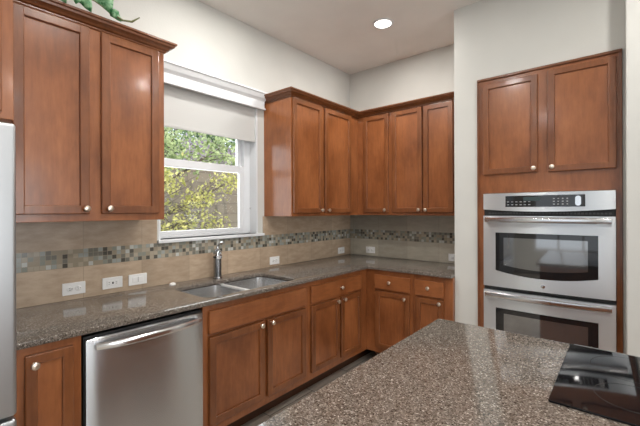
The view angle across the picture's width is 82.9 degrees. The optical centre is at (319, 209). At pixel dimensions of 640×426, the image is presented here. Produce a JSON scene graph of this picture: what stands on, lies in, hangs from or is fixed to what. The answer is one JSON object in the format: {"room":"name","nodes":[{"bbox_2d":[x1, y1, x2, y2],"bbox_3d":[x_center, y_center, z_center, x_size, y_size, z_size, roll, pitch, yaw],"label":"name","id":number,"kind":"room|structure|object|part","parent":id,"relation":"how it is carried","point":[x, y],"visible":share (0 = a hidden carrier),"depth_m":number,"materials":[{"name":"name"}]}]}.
{"room":"kitchen","nodes":[
{"label":"kitchen","id":0,"kind":"room"},
{"bbox_2d":[59,0,349,284],"bbox_3d":[-1.960,-0.056,1.487,0.140,2.954,7.244,0,0,40],"label":"wall","id":1,"kind":"structure","parent":0,"point":[209,40],"depth_m":2.90,"materials":[{"name":"white paint"}]},
{"bbox_2d":[0,0,13,122],"bbox_3d":[-1.665,-0.646,1.155,0.742,0.643,1.066,0,0,40],"label":"upper cabinet","id":2,"kind":"object","parent":1,"relation":"attached to","point":[6,6],"visible":1,"depth_m":1.30,"materials":[{"name":"brown wood"}]},
{"bbox_3d":[-1.268,-0.616,1.120,0.019,0.540,0.432,0,0,40],"label":"door","id":3,"kind":"part","parent":2,"relation":"part of","materials":[{"name":"brown wood"}]},
{"bbox_2d":[10,0,177,222],"bbox_3d":[-1.236,-0.456,1.944,0.385,1.026,0.795,0,0,40],"label":"upper cabinet","id":4,"kind":"object","parent":1,"relation":"attached to","point":[88,87],"visible":0.97,"depth_m":1.79,"materials":[{"name":"brown wood"}]},
{"bbox_3d":[-1.250,-0.444,1.697,0.019,0.930,0.300,0,0,40],"label":"door","id":5,"kind":"part","parent":4,"relation":"part of","materials":[{"name":"brown wood"}]},
{"bbox_3d":[-1.254,-0.444,1.701,0.006,0.852,0.222,0,0,40],"label":"door panel","id":6,"kind":"part","parent":4,"relation":"part of","materials":[{"name":"brown wood"}]},
{"bbox_3d":[-1.145,-0.007,1.781,0.031,0.032,0.032,0,0,40],"label":"knob","id":7,"kind":"part","parent":4,"relation":"part of","materials":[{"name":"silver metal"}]},
{"bbox_3d":[-1.238,-0.941,1.944,0.385,0.056,0.795,0,0,40],"label":"crown moulding","id":8,"kind":"part","parent":4,"relation":"part of","materials":[{"name":"brown wood"}]},
{"bbox_2d":[61,0,139,22],"bbox_3d":[-1.162,-1.060,1.792,0.492,0.194,0.133,0,0,-41],"label":"trailing ivy","id":9,"kind":"object","parent":4,"relation":"on","point":[107,5],"visible":0.98,"depth_m":1.82,"materials":[{"name":"green plant"}]},
{"bbox_3d":[-1.156,-1.052,1.781,0.497,0.155,0.116,0,0,-36],"label":"stem","id":10,"kind":"part","parent":9,"relation":"part of","materials":[{"name":"green plant"}]},
{"bbox_3d":[-1.078,-0.007,1.861,0.031,0.032,0.032,0,0,40],"label":"knob","id":11,"kind":"part","parent":4,"relation":"part of","materials":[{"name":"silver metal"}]},
{"bbox_3d":[-1.023,-0.445,1.968,0.019,0.930,0.300,0,0,40],"label":"door","id":12,"kind":"part","parent":4,"relation":"part of","materials":[{"name":"brown wood"}]},
{"bbox_3d":[-1.027,-0.445,1.971,0.006,0.852,0.222,0,0,40],"label":"door panel","id":13,"kind":"part","parent":4,"relation":"part of","materials":[{"name":"brown wood"}]},
{"bbox_2d":[16,215,350,308],"bbox_3d":[-0.646,0.257,2.938,0.010,0.490,3.094,0,0,40],"label":"tile backsplash","id":14,"kind":"structure","parent":1,"relation":"attached to","point":[49,255],"depth_m":2.31,"materials":[{"name":"tile"}]},
{"bbox_2d":[62,281,84,295],"bbox_3d":[-1.384,0.442,2.040,0.009,0.068,0.113,0,0,40],"label":"wall outlet","id":15,"kind":"object","parent":14,"relation":"attached to","point":[73,288],"visible":1,"depth_m":2.04,"materials":[{"name":"white plastic"}]},
{"bbox_2d":[67,286,72,291],"bbox_3d":[-1.395,0.442,2.023,0.003,0.033,0.033,0,0,40],"label":"receptacle","id":16,"kind":"object","parent":15,"relation":"attached to","point":[69,288],"depth_m":2.02,"materials":[{"name":"white plastic"}]},
{"bbox_2d":[75,285,81,290],"bbox_3d":[-1.370,0.442,2.053,0.003,0.033,0.033,0,0,40],"label":"receptacle","id":17,"kind":"object","parent":15,"relation":"attached to","point":[77,287],"depth_m":2.05,"materials":[{"name":"white plastic"}]},
{"bbox_2d":[102,276,122,289],"bbox_3d":[-1.255,0.441,2.194,0.010,0.068,0.113,0,0,40],"label":"wall outlet","id":18,"kind":"object","parent":14,"relation":"attached to","point":[111,282],"visible":1,"depth_m":2.19,"materials":[{"name":"white plastic"}]},
{"bbox_2d":[107,279,118,285],"bbox_3d":[-1.253,0.441,2.192,0.003,0.033,0.066,0,0,40],"label":"receptacle","id":19,"kind":"object","parent":18,"relation":"attached to","point":[110,282],"depth_m":2.19,"materials":[{"name":"white plastic"}]},
{"bbox_2d":[128,273,146,285],"bbox_3d":[-1.160,0.441,2.308,0.008,0.068,0.113,0,0,40],"label":"light switch","id":20,"kind":"object","parent":14,"relation":"attached to","point":[135,279],"visible":1,"depth_m":2.30,"materials":[{"name":"white plastic"}]},
{"bbox_2d":[270,256,278,264],"bbox_3d":[-0.401,0.448,3.213,0.009,0.068,0.113,0,0,40],"label":"wall outlet","id":21,"kind":"object","parent":14,"relation":"attached to","point":[273,260],"visible":1,"depth_m":3.21,"materials":[{"name":"white plastic"}]},
{"bbox_2d":[338,247,343,253],"bbox_3d":[0.234,0.444,3.972,0.009,0.068,0.113,0,0,40],"label":"wall outlet","id":22,"kind":"object","parent":14,"relation":"attached to","point":[340,249],"visible":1,"depth_m":3.96,"materials":[{"name":"white plastic"}]},
{"bbox_2d":[157,59,267,243],"bbox_3d":[-0.837,-0.384,2.778,0.235,1.213,1.033,0,0,40],"label":"window","id":23,"kind":"structure","parent":1,"relation":"in","point":[246,167],"depth_m":2.88,"materials":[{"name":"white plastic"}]},
{"bbox_3d":[-0.905,-0.092,2.800,0.030,0.550,0.762,0,0,40],"label":"sash","id":24,"kind":"part","parent":23,"relation":"part of","materials":[{"name":"white plastic"}]},
{"bbox_3d":[-0.893,-0.371,2.825,0.050,1.143,0.857,0,0,40],"label":"frame","id":25,"kind":"part","parent":23,"relation":"part of","materials":[{"name":"white plastic"}]},
{"bbox_2d":[164,84,254,142],"bbox_3d":[-0.832,-0.750,2.775,0.048,0.359,0.824,0,0,40],"label":"roller shade","id":26,"kind":"object","parent":23,"relation":"attached to","point":[184,109],"visible":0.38,"depth_m":2.72,"materials":[{"name":"grey fabric"}]},
{"bbox_3d":[-0.831,0.211,2.803,0.160,0.022,0.924,0,0,40],"label":"sill","id":27,"kind":"part","parent":23,"relation":"part of","materials":[{"name":"white paint"}]},
{"bbox_3d":[-0.934,-0.610,2.823,0.030,0.585,0.762,0,0,40],"label":"sash","id":28,"kind":"part","parent":23,"relation":"part of","materials":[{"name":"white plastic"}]},
{"bbox_2d":[264,97,357,215],"bbox_3d":[0.074,-0.439,3.511,0.381,0.983,1.287,0,0,40],"label":"upper cabinet","id":29,"kind":"object","parent":1,"relation":"attached to","point":[311,150],"visible":0.98,"depth_m":3.11,"materials":[{"name":"brown wood"}]},
{"bbox_3d":[-0.100,-0.443,3.070,0.019,0.940,0.366,0,0,40],"label":"door","id":30,"kind":"part","parent":29,"relation":"part of","materials":[{"name":"brown wood"}]},
{"bbox_3d":[-0.104,-0.443,3.074,0.006,0.862,0.288,0,0,40],"label":"door panel","id":31,"kind":"part","parent":29,"relation":"part of","materials":[{"name":"brown wood"}]},
{"bbox_3d":[0.172,-0.444,3.395,0.019,0.940,0.401,0,0,40],"label":"door","id":32,"kind":"part","parent":29,"relation":"part of","materials":[{"name":"brown wood"}]},
{"bbox_3d":[0.168,-0.444,3.398,0.006,0.862,0.323,0,0,40],"label":"door panel","id":33,"kind":"part","parent":29,"relation":"part of","materials":[{"name":"brown wood"}]},
{"bbox_2d":[264,86,453,118],"bbox_3d":[0.333,-0.947,3.042,1.384,0.056,1.012,0,0,40],"label":"crown molding","id":34,"kind":"structure","parent":29,"relation":"attached to","point":[290,91],"depth_m":3.18,"materials":[{"name":"brown wood"}]},
{"bbox_2d":[241,351,374,425],"bbox_3d":[0.739,1.462,-0.769,7.167,0.100,7.244,0,0,40],"label":"floor","id":35,"kind":"structure","parent":0,"point":[268,414],"depth_m":2.79,"materials":[{"name":"grey tile"}]},
{"bbox_2d":[0,122,16,425],"bbox_3d":[-1.605,0.562,1.121,0.830,1.715,0.916,0,0,40],"label":"refrigerator","id":36,"kind":"object","parent":35,"relation":"on","point":[8,364],"visible":1,"depth_m":1.23,"materials":[{"name":"silver metal"}]},
{"bbox_3d":[-1.357,1.029,0.915,0.060,0.620,0.916,0,0,40],"label":"freezer drawer","id":37,"kind":"part","parent":36,"relation":"part of","materials":[{"name":"silver metal"}]},
{"bbox_2d":[14,336,80,425],"bbox_3d":[-1.304,0.975,1.637,0.644,0.888,0.232,0,0,40],"label":"base cabinet","id":38,"kind":"object","parent":35,"relation":"on","point":[49,374],"visible":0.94,"depth_m":1.46,"materials":[{"name":"brown wood"}]},
{"bbox_3d":[-1.102,0.603,1.402,0.031,0.032,0.032,0,0,40],"label":"knob","id":39,"kind":"part","parent":38,"relation":"part of","materials":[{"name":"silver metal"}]},
{"bbox_3d":[-1.086,0.889,1.459,0.019,0.648,0.162,0,0,40],"label":"door","id":40,"kind":"part","parent":38,"relation":"part of","materials":[{"name":"brown wood"}]},
{"bbox_3d":[-1.090,0.889,1.462,0.006,0.576,0.090,0,0,40],"label":"door panel","id":41,"kind":"part","parent":38,"relation":"part of","materials":[{"name":"brown wood"}]},
{"bbox_2d":[81,309,202,425],"bbox_3d":[-1.026,0.984,1.936,0.686,0.868,0.566,0,0,40],"label":"dishwasher","id":42,"kind":"object","parent":35,"relation":"on","point":[147,372],"visible":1,"depth_m":1.73,"materials":[{"name":"silver metal"}]},
{"bbox_3d":[-0.788,0.591,1.741,0.068,0.032,0.509,0,0,40],"label":"handle","id":43,"kind":"part","parent":42,"relation":"part of","materials":[{"name":"silver metal"}]},
{"bbox_2d":[197,283,307,425],"bbox_3d":[-0.575,0.972,2.507,0.644,0.888,0.869,0,0,40],"label":"base cabinet","id":44,"kind":"object","parent":35,"relation":"on","point":[255,347],"visible":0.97,"depth_m":2.26,"materials":[{"name":"brown wood"}]},
{"bbox_3d":[-0.488,0.962,2.172,0.019,0.498,0.404,0,0,40],"label":"door","id":45,"kind":"part","parent":44,"relation":"part of","materials":[{"name":"brown wood"}]},
{"bbox_3d":[-0.492,0.962,2.176,0.006,0.420,0.326,0,0,40],"label":"door panel","id":46,"kind":"part","parent":44,"relation":"part of","materials":[{"name":"brown wood"}]},
{"bbox_3d":[-0.223,0.961,2.489,0.019,0.498,0.370,0,0,40],"label":"door","id":47,"kind":"part","parent":44,"relation":"part of","materials":[{"name":"brown wood"}]},
{"bbox_3d":[-0.227,0.961,2.492,0.006,0.420,0.292,0,0,40],"label":"door panel","id":48,"kind":"part","parent":44,"relation":"part of","materials":[{"name":"brown wood"}]},
{"bbox_2d":[294,269,371,394],"bbox_3d":[0.149,0.970,3.372,0.644,0.888,1.386,0,0,40],"label":"base cabinet","id":49,"kind":"object","parent":35,"relation":"on","point":[337,305],"visible":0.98,"depth_m":2.91,"materials":[{"name":"brown wood"}]},
{"bbox_2d":[16,254,454,350],"bbox_3d":[-0.118,0.514,2.495,1.384,0.026,3.095,0,0,40],"label":"countertop","id":50,"kind":"structure","parent":49,"relation":"on","point":[37,325],"depth_m":2.06,"materials":[{"name":"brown stone"}]},
{"bbox_2d":[213,242,223,278],"bbox_3d":[-0.728,0.368,2.626,0.073,0.270,0.184,0,0,-28],"label":"faucet","id":51,"kind":"object","parent":50,"relation":"on","point":[217,254],"visible":1,"depth_m":2.65,"materials":[{"name":"silver metal"}]},
{"bbox_3d":[-0.732,0.320,2.609,0.040,0.056,0.157,0,0,-21],"label":"spray spout","id":52,"kind":"part","parent":51,"relation":"part of","materials":[{"name":"silver metal"}]},
{"bbox_2d":[181,277,286,297],"bbox_3d":[-0.556,0.624,2.470,0.425,0.190,0.762,0,0,40],"label":"double sink","id":53,"kind":"object","parent":50,"relation":"in","point":[226,288],"visible":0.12,"depth_m":2.57,"materials":[{"name":"silver metal"}]},
{"bbox_3d":[-0.679,0.624,2.322,0.425,0.189,0.378,0,0,40],"label":"bowl","id":54,"kind":"part","parent":53,"relation":"part of","materials":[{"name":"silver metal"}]},
{"bbox_3d":[-0.433,0.623,2.617,0.425,0.189,0.378,0,0,40],"label":"bowl","id":55,"kind":"part","parent":53,"relation":"part of","materials":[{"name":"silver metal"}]},
{"bbox_3d":[0.045,0.960,2.809,0.019,0.498,0.342,0,0,40],"label":"door","id":56,"kind":"part","parent":49,"relation":"part of","materials":[{"name":"brown wood"}]},
{"bbox_3d":[0.041,0.960,2.813,0.006,0.420,0.264,0,0,40],"label":"door panel","id":57,"kind":"part","parent":49,"relation":"part of","materials":[{"name":"brown wood"}]},
{"bbox_3d":[0.145,0.629,2.930,0.019,0.126,0.660,0,0,40],"label":"drawer","id":58,"kind":"part","parent":49,"relation":"part of","materials":[{"name":"brown wood"}]},
{"bbox_3d":[0.265,0.960,3.072,0.019,0.498,0.290,0,0,40],"label":"door","id":59,"kind":"part","parent":49,"relation":"part of","materials":[{"name":"brown wood"}]},
{"bbox_3d":[0.261,0.960,3.075,0.006,0.420,0.212,0,0,40],"label":"door panel","id":60,"kind":"part","parent":49,"relation":"part of","materials":[{"name":"brown wood"}]},
{"bbox_2d":[367,269,413,355],"bbox_3d":[0.770,0.968,3.336,0.454,0.888,0.644,0,0,40],"label":"base cabinet","id":61,"kind":"object","parent":35,"relation":"on","point":[390,295],"visible":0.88,"depth_m":3.12,"materials":[{"name":"brown wood"}]},
{"bbox_3d":[0.614,0.629,3.099,0.338,0.123,0.019,0,0,40],"label":"drawer","id":62,"kind":"part","parent":61,"relation":"part of","materials":[{"name":"brown wood"}]},
{"bbox_3d":[0.616,0.958,3.098,0.325,0.498,0.019,0,0,40],"label":"door","id":63,"kind":"part","parent":61,"relation":"part of","materials":[{"name":"brown wood"}]},
{"bbox_3d":[0.619,0.958,3.102,0.247,0.420,0.006,0,0,40],"label":"door panel","id":64,"kind":"part","parent":61,"relation":"part of","materials":[{"name":"brown wood"}]},
{"bbox_2d":[414,274,454,332],"bbox_3d":[1.069,0.967,3.086,0.323,0.888,0.644,0,0,40],"label":"base cabinet","id":65,"kind":"object","parent":35,"relation":"on","point":[434,297],"visible":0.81,"depth_m":2.87,"materials":[{"name":"brown wood"}]},
{"bbox_3d":[0.869,0.628,2.885,0.235,0.123,0.019,0,0,40],"label":"drawer","id":66,"kind":"part","parent":65,"relation":"part of","materials":[{"name":"brown wood"}]},
{"bbox_3d":[0.875,0.957,2.888,0.155,0.426,0.006,0,0,40],"label":"door panel","id":67,"kind":"part","parent":65,"relation":"part of","materials":[{"name":"brown wood"}]},
{"bbox_3d":[0.871,0.957,2.884,0.227,0.498,0.019,0,0,40],"label":"door","id":68,"kind":"part","parent":65,"relation":"part of","materials":[{"name":"brown wood"}]},
{"bbox_2d":[258,319,630,425],"bbox_3d":[1.004,0.954,0.498,2.205,0.914,1.210,0,0,40],"label":"kitchen island","id":69,"kind":"object","parent":35,"relation":"on","point":[446,372],"visible":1,"depth_m":1.01,"materials":[{"name":"brown stone"}]},
{"bbox_2d":[548,344,639,425],"bbox_3d":[1.048,0.494,0.895,0.760,0.006,0.516,0,0,40],"label":"cooktop","id":70,"kind":"object","parent":69,"relation":"in","point":[595,381],"visible":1,"depth_m":1.02,"materials":[{"name":"black glass"}]},
{"bbox_3d":[1.212,0.493,1.090,0.736,0.006,0.006,0,0,40],"label":"trim","id":71,"kind":"part","parent":70,"relation":"part of","materials":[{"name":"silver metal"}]},
{"bbox_2d":[477,48,622,352],"bbox_3d":[1.650,0.225,2.619,0.825,2.368,0.614,0,0,40],"label":"tall cabinet","id":72,"kind":"object","parent":35,"relation":"on","point":[555,127],"visible":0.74,"depth_m":2.37,"materials":[{"name":"brown wood"}]},
{"bbox_3d":[1.329,-0.582,2.544,0.274,0.584,0.006,0,0,40],"label":"door panel","id":73,"kind":"part","parent":72,"relation":"part of","materials":[{"name":"brown wood"}]},
{"bbox_3d":[1.326,-0.582,2.540,0.346,0.656,0.019,0,0,40],"label":"door","id":74,"kind":"part","parent":72,"relation":"part of","materials":[{"name":"brown wood"}]},
{"bbox_2d":[483,190,616,351],"bbox_3d":[1.609,0.495,2.555,0.746,1.224,0.547,0,0,40],"label":"double oven","id":75,"kind":"object","parent":72,"relation":"in","point":[550,271],"visible":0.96,"depth_m":2.35,"materials":[{"name":"silver metal"}]},
{"bbox_3d":[1.479,-0.053,2.402,0.746,0.128,0.046,0,0,40],"label":"control panel","id":76,"kind":"part","parent":75,"relation":"part of","materials":[{"name":"silver metal"}]},
{"bbox_3d":[1.641,-0.586,2.283,0.280,0.598,0.006,0,0,40],"label":"door panel","id":77,"kind":"part","parent":72,"relation":"part of","materials":[{"name":"brown wood"}]},
{"bbox_3d":[1.638,-0.586,2.279,0.352,0.670,0.019,0,0,40],"label":"door","id":78,"kind":"part","parent":72,"relation":"part of","materials":[{"name":"brown wood"}]},
{"bbox_2d":[198,0,480,74],"bbox_3d":[0.729,-1.592,-0.769,7.167,0.100,7.244,0,0,40],"label":"ceiling","id":79,"kind":"structure","parent":0,"point":[341,34],"depth_m":3.02,"materials":[{"name":"paint"}]},
{"bbox_2d":[372,18,393,28],"bbox_3d":[0.521,-1.537,2.993,0.176,0.008,0.176,0,0,40],"label":"recessed light","id":80,"kind":"object","parent":79,"relation":"in","point":[381,23],"visible":1,"depth_m":2.99,"materials":[{"name":"white paint"}]},
{"bbox_2d":[350,44,623,352],"bbox_3d":[3.075,-0.073,1.917,7.027,2.954,0.120,0,0,40],"label":"wall","id":81,"kind":"structure","parent":0,"point":[430,73],"depth_m":3.68,"materials":[{"name":"white paint"}]},
{"bbox_2d":[358,113,390,214],"bbox_3d":[0.616,-0.441,3.648,0.374,0.983,0.381,0,0,40],"label":"upper cabinet","id":82,"kind":"object","parent":81,"relation":"attached to","point":[374,132],"visible":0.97,"depth_m":3.53,"materials":[{"name":"brown wood"}]},
{"bbox_3d":[0.545,-0.446,3.519,0.202,0.862,0.006,0,0,40],"label":"door panel","id":83,"kind":"part","parent":82,"relation":"part of","materials":[{"name":"brown wood"}]},
{"bbox_2d":[350,215,454,262],"bbox_3d":[0.876,0.273,3.675,1.374,0.447,0.010,0,0,40],"label":"tile backsplash","id":84,"kind":"structure","parent":81,"relation":"attached to","point":[414,237],"depth_m":3.68,"materials":[{"name":"tile"}]},
{"bbox_2d":[366,246,374,252],"bbox_3d":[0.547,0.434,3.938,0.113,0.068,0.009,0,0,40],"label":"wall outlet","id":85,"kind":"object","parent":84,"relation":"attached to","point":[368,249],"visible":1,"depth_m":3.94,"materials":[{"name":"white plastic"}]},
{"bbox_2d":[448,254,454,260],"bbox_3d":[1.244,0.442,3.353,0.113,0.068,0.009,0,0,40],"label":"wall outlet","id":86,"kind":"object","parent":84,"relation":"attached to","point":[451,257],"visible":0.56,"depth_m":3.37,"materials":[{"name":"white plastic"}]},
{"bbox_2d":[391,100,454,215],"bbox_3d":[1.020,-0.443,3.310,0.678,0.983,0.381,0,0,40],"label":"upper cabinet","id":87,"kind":"object","parent":81,"relation":"attached to","point":[422,138],"visible":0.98,"depth_m":3.19,"materials":[{"name":"brown wood"}]},
{"bbox_3d":[0.795,-0.446,3.310,0.219,0.862,0.006,0,0,40],"label":"door panel","id":88,"kind":"part","parent":87,"relation":"part of","materials":[{"name":"brown wood"}]},
{"bbox_3d":[0.791,-0.446,3.306,0.297,0.940,0.019,0,0,40],"label":"door","id":89,"kind":"part","parent":87,"relation":"part of","materials":[{"name":"brown wood"}]},
{"bbox_3d":[1.019,-0.447,3.122,0.183,0.862,0.006,0,0,40],"label":"door panel","id":90,"kind":"part","parent":87,"relation":"part of","materials":[{"name":"brown wood"}]},
{"bbox_3d":[1.015,-0.447,3.118,0.261,0.940,0.019,0,0,40],"label":"door","id":91,"kind":"part","parent":87,"relation":"part of","materials":[{"name":"brown wood"}]},
{"bbox_2d":[454,0,626,353],"bbox_3d":[1.721,-0.069,2.601,1.301,2.954,0.568,0,0,40],"label":"wall","id":92,"kind":"structure","parent":0,"point":[492,38],"depth_m":2.59,"materials":[{"name":"white paint"}]},
{"bbox_2d":[625,0,639,356],"bbox_3d":[2.488,-0.071,1.483,1.888,2.954,0.160,0,0,40],"label":"wall","id":93,"kind":"structure","parent":0,"point":[632,7],"depth_m":2.01,"materials":[{"name":"white paint"}]},
{"label":"outside","id":94,"kind":"structure","parent":0,"visible":0},
{"bbox_3d":[-8.292,1.743,15.427,27.468,0.100,37.000,0,0,40],"label":"ground","id":95,"kind":"structure","parent":94,"visible":0},
{"bbox_2d":[161,167,237,230],"bbox_3d":[-1.015,0.433,8.677,0.200,2.470,16.000,0,0,40],"label":"wall","id":96,"kind":"structure","parent":95,"relation":"on","point":[229,208],"depth_m":7.09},
{"bbox_2d":[161,152,237,230],"bbox_3d":[-1.670,0.533,4.220,1.015,2.295,2.103,0,0,40],"label":"tree","id":97,"kind":"object","parent":95,"relation":"on","point":[196,198],"visible":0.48,"depth_m":4.18,"materials":[{"name":"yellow plant"}]},
{"bbox_2d":[164,127,235,191],"bbox_3d":[-1.976,-0.212,5.487,1.648,3.777,2.115,0,0,40],"label":"tree","id":98,"kind":"object","parent":95,"relation":"on","point":[169,142],"visible":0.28,"depth_m":5.53,"materials":[{"name":"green plant"}]},
{"bbox_2d":[164,127,235,162],"bbox_3d":[-4.294,-1.118,13.746,3.109,5.603,5.281,0,0,40],"label":"tree","id":99,"kind":"object","parent":95,"relation":"on","point":[174,130],"visible":0.05,"depth_m":13.19,"materials":[{"name":"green plant"}]},
{"bbox_2d":[174,128,235,165],"bbox_3d":[-2.702,-0.117,8.595,1.250,3.590,1.848,0,0,40],"label":"tree","id":100,"kind":"object","parent":95,"relation":"on","point":[185,142],"visible":0.11,"depth_m":8.36,"materials":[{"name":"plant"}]}
]}

